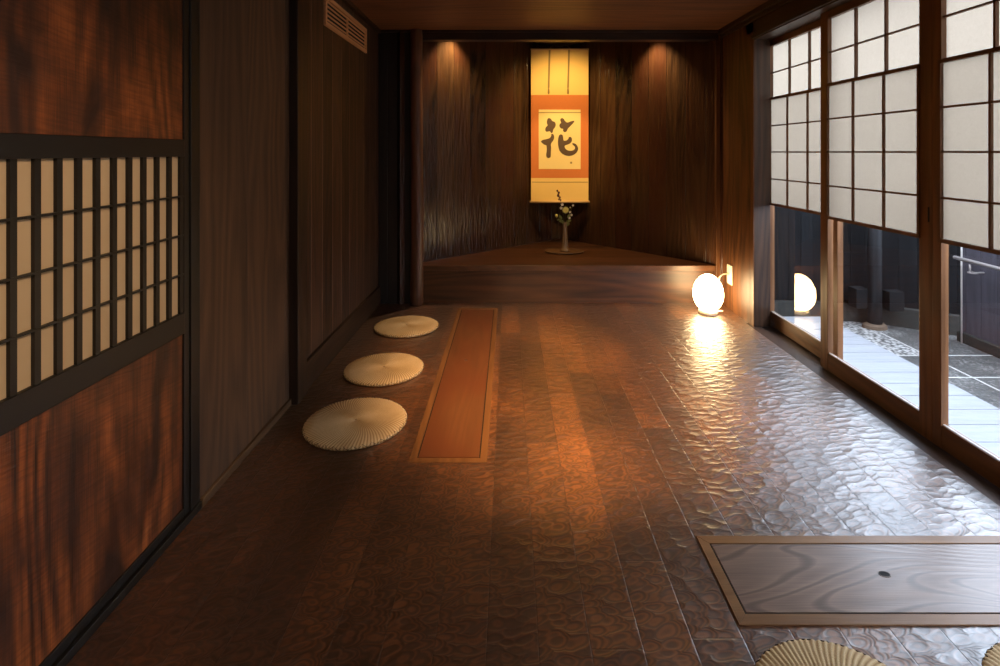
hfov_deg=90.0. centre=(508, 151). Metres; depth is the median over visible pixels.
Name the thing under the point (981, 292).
fence
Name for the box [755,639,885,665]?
cushion
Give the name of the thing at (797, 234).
wall
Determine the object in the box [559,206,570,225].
chrysanthemum
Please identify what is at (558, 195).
branch
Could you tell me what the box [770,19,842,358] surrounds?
door
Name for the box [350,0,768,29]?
ceiling
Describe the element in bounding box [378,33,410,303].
wall
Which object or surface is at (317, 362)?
baseboard
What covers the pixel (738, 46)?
wall
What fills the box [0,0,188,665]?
door
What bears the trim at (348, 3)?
attached to the wall at (244, 44)
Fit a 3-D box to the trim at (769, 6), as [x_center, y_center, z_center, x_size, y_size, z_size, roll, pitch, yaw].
[1.800,-1.005,2.460,0.040,0.070,3.600,0,0,0]
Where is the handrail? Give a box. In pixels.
[953,256,999,273]
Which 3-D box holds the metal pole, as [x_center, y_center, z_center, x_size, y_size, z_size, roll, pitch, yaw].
[3.360,0.885,3.712,0.010,1.070,0.011,0,0,0]
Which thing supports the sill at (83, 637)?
attached to the wall at (244, 44)
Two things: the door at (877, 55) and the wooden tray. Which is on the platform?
the wooden tray
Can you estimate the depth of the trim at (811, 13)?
3.20 m
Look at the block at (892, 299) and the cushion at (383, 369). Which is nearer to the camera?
the cushion at (383, 369)
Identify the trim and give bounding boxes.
[341,0,380,32]
[381,30,717,32]
[422,32,717,41]
[715,40,719,278]
[718,0,792,37]
[751,0,851,39]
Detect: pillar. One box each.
[410,29,423,305]
[862,227,887,330]
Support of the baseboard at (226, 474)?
attached to the wall at (244, 44)
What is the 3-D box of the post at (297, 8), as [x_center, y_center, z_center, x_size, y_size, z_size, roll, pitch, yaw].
[-1.163,0.130,2.630,0.155,2.340,0.120,0,0,0]
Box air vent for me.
[323,0,366,52]
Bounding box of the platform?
[423,239,715,302]
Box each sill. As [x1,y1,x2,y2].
[52,501,201,665]
[746,323,999,505]
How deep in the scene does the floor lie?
1.81 m
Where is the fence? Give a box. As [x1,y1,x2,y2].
[957,247,999,357]
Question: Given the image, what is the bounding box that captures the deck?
[784,317,999,456]
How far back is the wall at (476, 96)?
4.79 m
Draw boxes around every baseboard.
[200,399,290,507]
[307,286,380,389]
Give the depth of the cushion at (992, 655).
1.26 m
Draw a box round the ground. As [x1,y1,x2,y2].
[843,321,999,408]
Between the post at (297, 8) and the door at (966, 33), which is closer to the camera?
the door at (966, 33)
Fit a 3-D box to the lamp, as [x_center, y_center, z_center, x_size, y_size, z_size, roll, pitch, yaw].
[1.654,1.114,4.032,0.332,0.372,0.237,0,0,0]
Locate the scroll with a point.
(559, 77)
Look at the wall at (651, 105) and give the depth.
4.75 m
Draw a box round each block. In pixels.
[848,286,867,308]
[882,289,903,310]
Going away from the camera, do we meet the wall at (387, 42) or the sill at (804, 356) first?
the sill at (804, 356)
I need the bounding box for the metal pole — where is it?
[961,247,962,343]
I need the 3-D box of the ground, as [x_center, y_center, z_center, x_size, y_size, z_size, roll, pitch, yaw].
[7.015,1.470,3.000,9.970,0.100,12.000,0,0,0]
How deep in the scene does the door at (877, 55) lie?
2.54 m
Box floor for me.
[66,303,999,665]
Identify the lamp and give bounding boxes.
[693,264,732,315]
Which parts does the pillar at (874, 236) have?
post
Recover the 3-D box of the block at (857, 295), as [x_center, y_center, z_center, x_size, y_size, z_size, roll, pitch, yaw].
[2.868,1.190,4.100,0.105,0.160,0.100,0,0,0]
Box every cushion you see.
[302,397,406,450]
[343,353,423,386]
[374,316,438,337]
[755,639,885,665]
[981,643,999,665]
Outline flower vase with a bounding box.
[560,222,569,251]
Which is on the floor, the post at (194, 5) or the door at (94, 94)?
the post at (194, 5)
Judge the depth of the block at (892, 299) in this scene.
3.98 m
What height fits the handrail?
0.106 m
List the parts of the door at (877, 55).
rail, rail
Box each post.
[189,0,199,510]
[289,0,306,404]
[754,40,769,326]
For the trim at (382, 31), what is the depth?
4.26 m
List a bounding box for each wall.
[200,0,377,497]
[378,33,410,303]
[397,32,558,303]
[559,35,722,304]
[723,22,753,326]
[747,0,817,33]
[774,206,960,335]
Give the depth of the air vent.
3.36 m
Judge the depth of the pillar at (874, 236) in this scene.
4.00 m
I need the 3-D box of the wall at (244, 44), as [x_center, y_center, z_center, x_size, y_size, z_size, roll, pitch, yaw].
[-1.190,0.105,3.090,0.140,2.390,2.530,0,0,0]
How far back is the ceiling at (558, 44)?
5.44 m
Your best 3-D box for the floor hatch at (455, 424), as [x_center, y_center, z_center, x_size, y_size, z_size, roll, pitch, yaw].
[-0.256,1.297,3.119,0.328,0.006,2.063,0,0,0]
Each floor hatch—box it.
[408,308,497,462]
[696,536,999,625]
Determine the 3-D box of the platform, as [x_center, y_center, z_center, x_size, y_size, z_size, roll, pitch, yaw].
[0.472,1.137,4.947,2.600,0.327,1.340,0,0,0]
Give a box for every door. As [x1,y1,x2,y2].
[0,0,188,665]
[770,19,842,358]
[821,0,932,441]
[933,0,999,487]
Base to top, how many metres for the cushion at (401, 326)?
0.030 m
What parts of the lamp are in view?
lamp shade, wall plate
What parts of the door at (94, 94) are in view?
panel, panel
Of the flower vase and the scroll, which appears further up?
the scroll
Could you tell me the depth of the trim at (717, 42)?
4.28 m
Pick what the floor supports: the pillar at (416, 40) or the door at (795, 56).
the pillar at (416, 40)
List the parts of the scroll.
rod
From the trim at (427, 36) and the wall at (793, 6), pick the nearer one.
the wall at (793, 6)
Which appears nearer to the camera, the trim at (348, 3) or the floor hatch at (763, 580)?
the floor hatch at (763, 580)
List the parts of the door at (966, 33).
rail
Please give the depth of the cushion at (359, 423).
2.34 m
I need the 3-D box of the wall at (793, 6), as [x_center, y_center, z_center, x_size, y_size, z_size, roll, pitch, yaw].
[1.930,-0.990,1.870,0.220,0.200,3.940,0,0,0]
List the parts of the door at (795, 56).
rail, rail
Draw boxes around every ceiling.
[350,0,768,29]
[537,42,581,46]
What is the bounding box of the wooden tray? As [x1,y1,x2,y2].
[544,248,583,253]
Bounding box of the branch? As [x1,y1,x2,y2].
[556,190,563,220]
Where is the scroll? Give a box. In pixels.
[530,43,589,202]
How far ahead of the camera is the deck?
2.87 m

